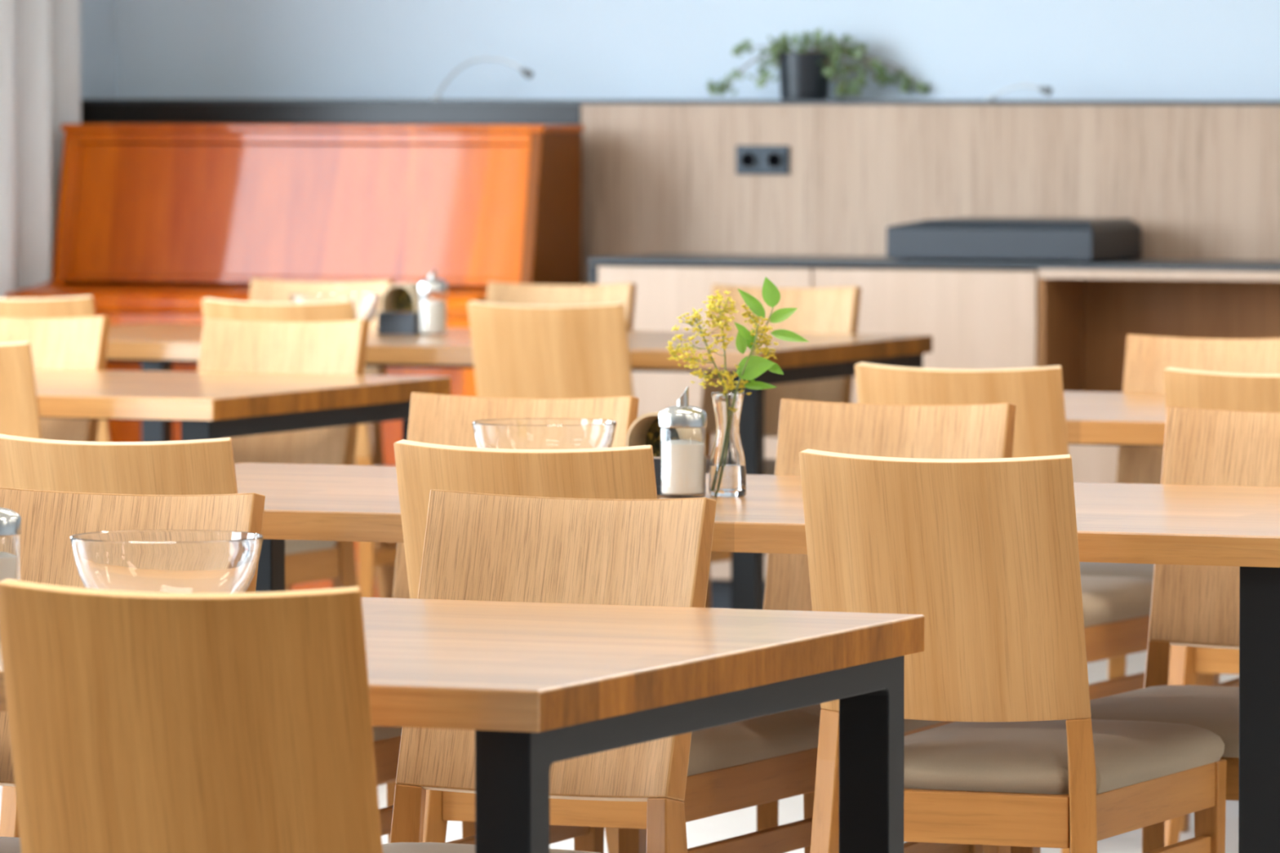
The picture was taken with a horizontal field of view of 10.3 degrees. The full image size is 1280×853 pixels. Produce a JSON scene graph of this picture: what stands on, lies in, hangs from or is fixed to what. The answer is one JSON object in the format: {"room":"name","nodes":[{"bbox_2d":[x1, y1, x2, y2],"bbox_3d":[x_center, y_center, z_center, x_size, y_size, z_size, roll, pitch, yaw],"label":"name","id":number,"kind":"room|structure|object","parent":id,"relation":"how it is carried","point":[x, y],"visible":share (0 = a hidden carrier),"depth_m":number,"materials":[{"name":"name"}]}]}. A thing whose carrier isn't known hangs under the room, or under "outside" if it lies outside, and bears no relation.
{"room":"dining hall","nodes":[
{"label":"dining hall","id":0,"kind":"room"},
{"bbox_2d":[80,0,115,98],"bbox_3d":[-5.393,-0.651,10.186,0.200,3.000,19.900,1,3,23],"label":"wall","id":1,"kind":"structure","parent":0,"point":[98,16],"depth_m":19.21,"materials":[{"name":"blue paint"}]},
{"bbox_2d":[0,0,81,297],"bbox_3d":[-1.740,-1.026,18.361,0.145,2.905,1.401,1,3,23],"label":"curtain","id":2,"kind":"object","parent":1,"relation":"hanging from","point":[40,40],"visible":0.39,"depth_m":18.66,"materials":[{"name":"white fabric"}]},
{"bbox_2d":[0,650,1239,852],"bbox_3d":[1.445,1.039,7.373,15.050,0.100,20.300,1,3,23],"label":"floor","id":3,"kind":"structure","parent":0,"point":[723,826],"depth_m":12.83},
{"bbox_2d":[0,341,42,439],"bbox_3d":[-1.181,0.253,13.584,0.422,0.859,0.718,1,3,23],"label":"dining chair","id":4,"kind":"object","parent":3,"relation":"on","point":[19,406],"visible":0.09,"depth_m":13.22,"materials":[{"name":"brown wood"}]},
{"bbox_2d":[0,315,110,441],"bbox_3d":[-1.391,0.211,14.439,0.422,0.859,0.718,1,3,23],"label":"dining chair","id":5,"kind":"object","parent":3,"relation":"on","point":[55,343],"visible":0.25,"depth_m":14.67,"materials":[{"name":"brown wood"}]},
{"bbox_2d":[0,295,110,441],"bbox_3d":[-1.279,0.117,16.363,0.422,0.859,0.718,1,3,23],"label":"dining chair","id":6,"kind":"object","parent":3,"relation":"on","point":[76,306],"visible":0.06,"depth_m":15.99,"materials":[{"name":"brown wood"}]},
{"bbox_2d":[0,487,265,852],"bbox_3d":[-0.744,0.518,8.212,0.422,0.859,0.718,1,3,23],"label":"dining chair","id":7,"kind":"object","parent":3,"relation":"on","point":[49,518],"visible":0.3,"depth_m":8.50,"materials":[{"name":"brown wood"}]},
{"bbox_2d":[0,836,21,852],"bbox_3d":[-0.773,0.518,8.144,0.400,0.061,0.569,1,3,23],"label":"seat cushion","id":8,"kind":"object","parent":7,"relation":"on","point":[7,845],"depth_m":8.22,"materials":[{"name":"beige fabric"}]},
{"bbox_2d":[0,578,382,852],"bbox_3d":[-0.355,0.566,7.230,0.422,0.859,0.718,1,3,17],"label":"dining chair","id":9,"kind":"object","parent":3,"relation":"on","point":[139,722],"visible":1,"depth_m":6.90,"materials":[{"name":"brown wood"}]},
{"bbox_2d":[0,434,402,837],"bbox_3d":[-0.615,0.426,10.072,0.422,0.859,0.718,1,3,21],"label":"dining chair","id":10,"kind":"object","parent":3,"relation":"on","point":[200,466],"visible":0.16,"depth_m":9.73,"materials":[{"name":"brown wood"}]},
{"bbox_2d":[372,725,402,741],"bbox_3d":[-0.588,0.420,10.141,0.400,0.061,0.569,1,3,21],"label":"seat cushion","id":11,"kind":"object","parent":10,"relation":"on","point":[380,733],"depth_m":10.19,"materials":[{"name":"beige fabric"}]},
{"bbox_2d":[33,368,450,440],"bbox_3d":[-1.532,0.279,14.180,2.050,0.750,1.072,1,3,23],"label":"dining table","id":12,"kind":"object","parent":3,"relation":"on","point":[207,405],"visible":0.53,"depth_m":13.68,"materials":[{"name":"brown wood"}]},
{"bbox_2d":[197,316,369,588],"bbox_3d":[-0.857,0.222,14.230,0.422,0.859,0.718,1,3,25],"label":"dining chair","id":13,"kind":"object","parent":3,"relation":"on","point":[227,344],"visible":0.25,"depth_m":14.46,"materials":[{"name":"brown wood"}]},
{"bbox_2d":[284,539,336,555],"bbox_3d":[-0.888,0.222,14.163,0.400,0.061,0.569,1,3,25],"label":"seat cushion","id":14,"kind":"object","parent":13,"relation":"on","point":[292,547],"depth_m":14.21,"materials":[{"name":"beige fabric"}]},
{"bbox_2d":[4,123,583,597],"bbox_3d":[-0.901,-0.168,18.418,1.387,1.226,0.609,1,3,23],"label":"upright piano","id":15,"kind":"object","parent":3,"relation":"on","point":[155,221],"visible":0.39,"depth_m":18.38,"materials":[{"name":"orange wood"}]},
{"bbox_2d":[201,297,397,597],"bbox_3d":[-0.665,0.132,16.053,0.422,0.859,0.718,1,3,25],"label":"dining chair","id":16,"kind":"object","parent":3,"relation":"on","point":[369,557],"visible":0.16,"depth_m":15.74,"materials":[{"name":"brown wood"}]},
{"bbox_2d":[248,278,395,597],"bbox_3d":[-0.886,0.085,17.005,0.422,0.859,0.718,1,3,21],"label":"dining chair","id":17,"kind":"object","parent":3,"relation":"on","point":[265,291],"visible":0.14,"depth_m":17.26,"materials":[{"name":"brown wood"}]},
{"bbox_2d":[0,596,924,852],"bbox_3d":[-0.834,0.589,7.866,2.050,0.750,1.072,1,3,23],"label":"dining table","id":18,"kind":"object","parent":3,"relation":"on","point":[539,685],"visible":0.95,"depth_m":7.48,"materials":[{"name":"brown wood"}]},
{"bbox_2d":[0,507,21,582],"bbox_3d":[-0.710,0.139,7.765,0.069,0.158,0.069,1,3,23],"label":"shaker","id":19,"kind":"object","parent":18,"relation":"on","point":[10,520],"visible":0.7,"depth_m":7.75,"materials":[{"name":"clear glass"}]},
{"bbox_2d":[70,529,262,593],"bbox_3d":[-0.521,0.168,7.833,0.212,0.094,0.212,1,3,23],"label":"glass bowl","id":20,"kind":"object","parent":18,"relation":"on","point":[148,561],"visible":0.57,"depth_m":7.75,"materials":[{"name":"clear glass"}]},
{"bbox_2d":[377,391,639,852],"bbox_3d":[-0.292,0.393,10.753,0.422,0.859,0.718,1,3,20],"label":"dining chair","id":21,"kind":"object","parent":3,"relation":"on","point":[434,419],"visible":0.19,"depth_m":11.05,"materials":[{"name":"brown wood"}]},
{"bbox_2d":[385,281,635,598],"bbox_3d":[-0.295,0.097,16.763,0.422,0.859,0.718,1,3,19],"label":"dining chair","id":22,"kind":"object","parent":3,"relation":"on","point":[508,293],"visible":0.19,"depth_m":17.05,"materials":[{"name":"brown wood"}]},
{"bbox_2d":[106,323,932,609],"bbox_3d":[-0.471,0.166,16.465,2.050,0.750,1.072,1,3,23],"label":"dining table","id":23,"kind":"object","parent":3,"relation":"on","point":[157,346],"visible":0.4,"depth_m":16.02,"materials":[{"name":"brown wood"}]},
{"bbox_2d":[289,293,381,324],"bbox_3d":[-0.709,-0.261,16.538,0.212,0.094,0.212,1,3,23],"label":"glass bowl","id":24,"kind":"object","parent":23,"relation":"on","point":[366,304],"visible":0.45,"depth_m":16.47,"materials":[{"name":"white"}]},
{"bbox_2d":[377,282,430,334],"bbox_3d":[-0.550,-0.275,16.598,0.096,0.118,0.090,1,3,23],"label":"caddy","id":25,"kind":"object","parent":23,"relation":"on","point":[393,317],"visible":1,"depth_m":16.57,"materials":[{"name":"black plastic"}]},
{"bbox_2d":[377,311,430,334],"bbox_3d":[-0.550,-0.242,16.600,0.096,0.052,0.090,1,3,23],"label":"tray","id":26,"kind":"object","parent":25,"relation":"on","point":[388,322],"depth_m":16.56,"materials":[{"name":"black plastic"}]},
{"bbox_2d":[417,266,447,335],"bbox_3d":[-0.482,-0.292,16.538,0.069,0.158,0.069,1,3,23],"label":"shaker","id":27,"kind":"object","parent":23,"relation":"on","point":[432,312],"visible":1,"depth_m":16.51,"materials":[{"name":"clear glass"}]},
{"bbox_2d":[382,488,716,852],"bbox_3d":[-0.226,0.521,8.140,0.422,0.859,0.718,1,3,27],"label":"dining chair","id":28,"kind":"object","parent":3,"relation":"on","point":[477,546],"visible":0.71,"depth_m":8.40,"materials":[{"name":"brown wood"}]},
{"bbox_2d":[382,842,599,852],"bbox_3d":[-0.260,0.521,8.074,0.400,0.061,0.569,1,3,27],"label":"seat cushion","id":29,"kind":"object","parent":28,"relation":"on","point":[392,847],"depth_m":8.20,"materials":[{"name":"beige fabric"}]},
{"bbox_2d":[466,300,731,575],"bbox_3d":[-0.071,0.142,15.853,0.422,0.859,0.718,1,3,25],"label":"dining chair","id":30,"kind":"object","parent":3,"relation":"on","point":[519,351],"visible":0.22,"depth_m":15.53,"materials":[{"name":"brown wood"}]},
{"bbox_2d":[393,440,820,852],"bbox_3d":[-0.034,0.436,9.875,0.422,0.859,0.718,1,3,23],"label":"dining chair","id":31,"kind":"object","parent":3,"relation":"on","point":[733,766],"visible":0.27,"depth_m":9.66,"materials":[{"name":"brown wood"}]},
{"bbox_2d":[687,709,820,776],"bbox_3d":[-0.006,0.429,9.943,0.400,0.061,0.569,1,3,23],"label":"seat cushion","id":32,"kind":"object","parent":31,"relation":"on","point":[783,744],"depth_m":9.88,"materials":[{"name":"beige fabric"}]},
{"bbox_2d":[234,462,1279,852],"bbox_3d":[0.116,0.474,10.197,2.050,0.750,1.072,1,3,23],"label":"dining table","id":33,"kind":"object","parent":3,"relation":"on","point":[1170,524],"visible":0.31,"depth_m":9.63,"materials":[{"name":"brown wood"}]},
{"bbox_2d":[471,417,616,449],"bbox_3d":[-0.140,0.040,10.423,0.212,0.094,0.212,1,3,23],"label":"glass bowl","id":34,"kind":"object","parent":33,"relation":"on","point":[538,433],"visible":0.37,"depth_m":10.34,"materials":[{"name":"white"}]},
{"bbox_2d":[625,411,705,495],"bbox_3d":[0.033,0.037,10.252,0.096,0.118,0.090,1,3,23],"label":"caddy","id":35,"kind":"object","parent":33,"relation":"on","point":[645,429],"visible":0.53,"depth_m":10.26,"materials":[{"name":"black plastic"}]},
{"bbox_2d":[658,386,706,497],"bbox_3d":[0.061,0.021,10.160,0.069,0.158,0.069,1,3,23],"label":"shaker","id":36,"kind":"object","parent":33,"relation":"on","point":[682,460],"visible":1,"depth_m":10.14,"materials":[{"name":"clear glass"}]},
{"bbox_2d":[708,391,746,497],"bbox_3d":[0.125,0.026,10.161,0.054,0.149,0.054,1,3,23],"label":"glass vase","id":37,"kind":"object","parent":33,"relation":"on","point":[727,471],"visible":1,"depth_m":10.14,"materials":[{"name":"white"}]},
{"bbox_2d":[666,306,729,390],"bbox_3d":[0.080,-0.038,10.149,0.098,0.265,0.069,1,3,23],"label":"sprig","id":38,"kind":"object","parent":37,"relation":"in","point":[696,315],"visible":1,"depth_m":10.15,"materials":[{"name":"yellow plant"}]},
{"bbox_2d":[702,289,738,391],"bbox_3d":[0.115,-0.051,10.148,0.048,0.288,0.055,1,3,23],"label":"sprig","id":39,"kind":"object","parent":37,"relation":"in","point":[711,306],"visible":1,"depth_m":10.14,"materials":[{"name":"yellow plant"}]},
{"bbox_2d":[720,303,778,395],"bbox_3d":[0.155,-0.040,10.154,0.088,0.272,0.050,1,3,12],"label":"sprig","id":40,"kind":"object","parent":37,"relation":"in","point":[758,330],"visible":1,"depth_m":10.14,"materials":[{"name":"yellow plant"}]},
{"bbox_2d":[733,276,808,393],"bbox_3d":[0.174,-0.060,10.151,0.134,0.306,0.052,0,3,8],"label":"leafy sprig","id":41,"kind":"object","parent":37,"relation":"in","point":[756,366],"visible":1,"depth_m":10.15,"materials":[{"name":"green plant"}]},
{"bbox_2d":[699,284,861,608],"bbox_3d":[0.218,0.109,16.516,0.422,0.859,0.718,1,3,23],"label":"dining chair","id":42,"kind":"object","parent":3,"relation":"on","point":[834,310],"visible":0.2,"depth_m":16.76,"materials":[{"name":"brown wood"}]},
{"bbox_2d":[705,457,776,475],"bbox_3d":[0.189,0.109,16.448,0.400,0.061,0.569,1,3,23],"label":"seat cushion","id":43,"kind":"object","parent":42,"relation":"on","point":[769,464],"depth_m":16.33,"materials":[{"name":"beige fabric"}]},
{"bbox_2d":[589,263,1038,608],"bbox_3d":[0.511,0.028,18.013,1.201,0.874,0.442,1,3,23],"label":"base cabinet","id":44,"kind":"object","parent":3,"relation":"on","point":[975,317],"visible":0.3,"depth_m":17.72,"materials":[{"name":"brown wood"}]},
{"bbox_2d":[617,398,1016,852],"bbox_3d":[0.274,0.404,10.532,0.422,0.859,0.718,1,3,21],"label":"dining chair","id":45,"kind":"object","parent":3,"relation":"on","point":[969,431],"visible":0.16,"depth_m":10.81,"materials":[{"name":"brown wood"}]},
{"bbox_2d":[795,703,941,732],"bbox_3d":[0.247,0.404,10.463,0.400,0.061,0.569,1,3,21],"label":"seat cushion","id":46,"kind":"object","parent":45,"relation":"on","point":[910,726],"depth_m":10.32,"materials":[{"name":"beige fabric"}]},
{"bbox_2d":[799,448,1226,852],"bbox_3d":[0.506,0.448,9.639,0.422,0.859,0.718,1,3,22],"label":"dining chair","id":47,"kind":"object","parent":3,"relation":"on","point":[986,550],"visible":0.85,"depth_m":9.36,"materials":[{"name":"brown wood"}]},
{"bbox_2d":[903,719,1224,794],"bbox_3d":[0.534,0.441,9.707,0.400,0.061,0.569,1,3,22],"label":"seat cushion","id":48,"kind":"object","parent":47,"relation":"on","point":[1128,757],"depth_m":9.53,"materials":[{"name":"beige fabric"}]},
{"bbox_2d":[854,362,1189,852],"bbox_3d":[0.672,0.307,12.484,0.422,0.859,0.718,1,3,24],"label":"dining chair","id":49,"kind":"object","parent":3,"relation":"on","point":[1117,610],"visible":0.2,"depth_m":12.18,"materials":[{"name":"brown wood"}]},
{"bbox_2d":[1080,575,1152,627],"bbox_3d":[0.702,0.301,12.551,0.400,0.061,0.569,1,3,24],"label":"seat cushion","id":50,"kind":"object","parent":49,"relation":"on","point":[1108,602],"depth_m":12.44,"materials":[{"name":"beige fabric"}]},
{"bbox_2d":[1063,391,1165,446],"bbox_3d":[1.478,0.350,12.735,2.050,0.750,1.072,1,3,23],"label":"dining table","id":51,"kind":"object","parent":3,"relation":"on","point":[1092,418],"visible":0.02,"depth_m":12.53,"materials":[{"name":"brown wood"}]},
{"bbox_2d":[1010,405,1279,852],"bbox_3d":[0.837,0.416,10.288,0.422,0.859,0.718,1,3,23],"label":"dining chair","id":52,"kind":"object","parent":3,"relation":"on","point":[1192,605],"visible":0.48,"depth_m":10.56,"materials":[{"name":"brown wood"}]},
{"bbox_2d":[1089,684,1239,757],"bbox_3d":[0.808,0.416,10.220,0.400,0.061,0.569,1,3,23],"label":"seat cushion","id":53,"kind":"object","parent":52,"relation":"on","point":[1214,708],"depth_m":10.05,"materials":[{"name":"beige fabric"}]},
{"bbox_2d":[1037,268,1279,483],"bbox_3d":[2.172,0.061,17.306,2.400,0.877,0.430,1,3,23],"label":"niche","id":54,"kind":"object","parent":3,"relation":"on","point":[1086,317],"visible":0.38,"depth_m":17.70,"materials":[{"name":"brown wood"}]},
{"bbox_2d":[588,253,1279,271],"bbox_3d":[1.618,-0.396,17.525,3.608,0.014,0.454,1,3,23],"label":"countertop","id":55,"kind":"structure","parent":54,"relation":"on","point":[655,259],"depth_m":17.73,"materials":[{"name":"laminate"}]},
{"bbox_2d":[886,217,1141,262],"bbox_3d":[0.939,-0.470,17.832,0.545,0.103,0.375,1,3,23],"label":"box","id":56,"kind":"object","parent":55,"relation":"on","point":[1024,238],"visible":1,"depth_m":17.67,"materials":[{"name":"plastic"}]},
{"bbox_2d":[1079,333,1279,685],"bbox_3d":[0.987,0.270,13.256,0.422,0.859,0.718,1,3,22],"label":"dining chair","id":57,"kind":"object","parent":3,"relation":"on","point":[1147,357],"visible":0.16,"depth_m":13.54,"materials":[{"name":"brown wood"}]},
{"bbox_2d":[1079,561,1154,578],"bbox_3d":[0.959,0.270,13.187,0.400,0.061,0.569,1,3,22],"label":"seat cushion","id":58,"kind":"object","parent":57,"relation":"on","point":[1087,569],"depth_m":12.96,"materials":[{"name":"beige fabric"}]},
{"bbox_2d":[1163,367,1279,846],"bbox_3d":[1.177,0.317,12.285,0.422,0.859,0.718,1,3,21],"label":"dining chair","id":59,"kind":"object","parent":3,"relation":"on","point":[1183,388],"visible":0.23,"depth_m":12.01,"materials":[{"name":"brown wood"}]},
{"bbox_2d":[115,0,1279,100],"bbox_3d":[5.361,-0.964,16.541,15.050,3.000,0.200,1,3,23],"label":"wall","id":60,"kind":"structure","parent":0,"point":[1081,50],"depth_m":18.68,"materials":[{"name":"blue paint"}]},
{"bbox_2d":[80,102,580,124],"bbox_3d":[-0.839,-0.215,18.821,1.485,1.279,0.004,1,3,23],"label":"trim","id":61,"kind":"structure","parent":60,"relation":"attached to","point":[91,113],"depth_m":18.78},
{"bbox_2d":[80,98,1279,105],"bbox_3d":[5.272,-0.739,16.342,14.650,0.011,0.256,1,3,23],"label":"trim","id":62,"kind":"structure","parent":60,"relation":"attached to","point":[82,100],"depth_m":18.34,"materials":[{"name":"laminate"}]},
{"bbox_2d":[431,57,533,99],"bbox_3d":[-0.415,-0.913,18.653,0.310,0.111,0.028,2,3,31],"label":"gooseneck lamp","id":63,"kind":"object","parent":62,"relation":"on","point":[526,73],"visible":1,"depth_m":18.65,"materials":[{"name":"grey metal"}]},
{"bbox_2d":[706,26,929,99],"bbox_3d":[0.471,-0.939,18.384,0.604,0.188,0.162,0,3,1],"label":"ivy","id":64,"kind":"object","parent":62,"relation":"on","point":[805,74],"visible":1,"depth_m":18.35,"materials":[{"name":"green plant"}]},
{"bbox_2d":[984,84,1052,100],"bbox_3d":[0.962,-0.850,18.081,0.193,0.041,0.028,2,3,32],"label":"gooseneck lamp","id":65,"kind":"object","parent":62,"relation":"on","point":[1047,91],"visible":1,"depth_m":18.07,"materials":[{"name":"grey metal"}]},
{"bbox_2d":[736,145,789,174],"bbox_3d":[0.314,-0.686,18.302,0.147,0.074,0.018,1,3,23],"label":"wall socket","id":66,"kind":"object","parent":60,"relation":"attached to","point":[750,159],"visible":1,"depth_m":18.30,"materials":[{"name":"plastic"}]},
{"bbox_2d":[739,151,755,168],"bbox_3d":[0.278,-0.687,18.311,0.043,0.043,0.005,1,3,23],"label":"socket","id":67,"kind":"object","parent":66,"relation":"on","point":[747,159],"depth_m":18.31,"materials":[{"name":"grey plastic"}]},
{"bbox_2d":[766,151,782,168],"bbox_3d":[0.345,-0.685,18.283,0.043,0.043,0.005,1,3,23],"label":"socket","id":68,"kind":"object","parent":66,"relation":"on","point":[774,159],"depth_m":18.28,"materials":[{"name":"grey plastic"}]},
{"bbox_2d":[580,103,1279,284],"bbox_3d":[5.273,-0.094,16.377,14.650,1.279,0.250,1,3,23],"label":"wall panel","id":69,"kind":"object","parent":60,"relation":"attached to","point":[1199,182],"depth_m":18.15,"materials":[{"name":"brown wood"}]},
{"bbox_2d":[777,52,830,99],"bbox_3d":[0.425,-0.906,18.390,0.136,0.122,0.136,1,3,23],"label":"pot","id":70,"kind":"object","parent":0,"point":[802,75],"depth_m":18.33,"materials":[{"name":"black ceramic"}]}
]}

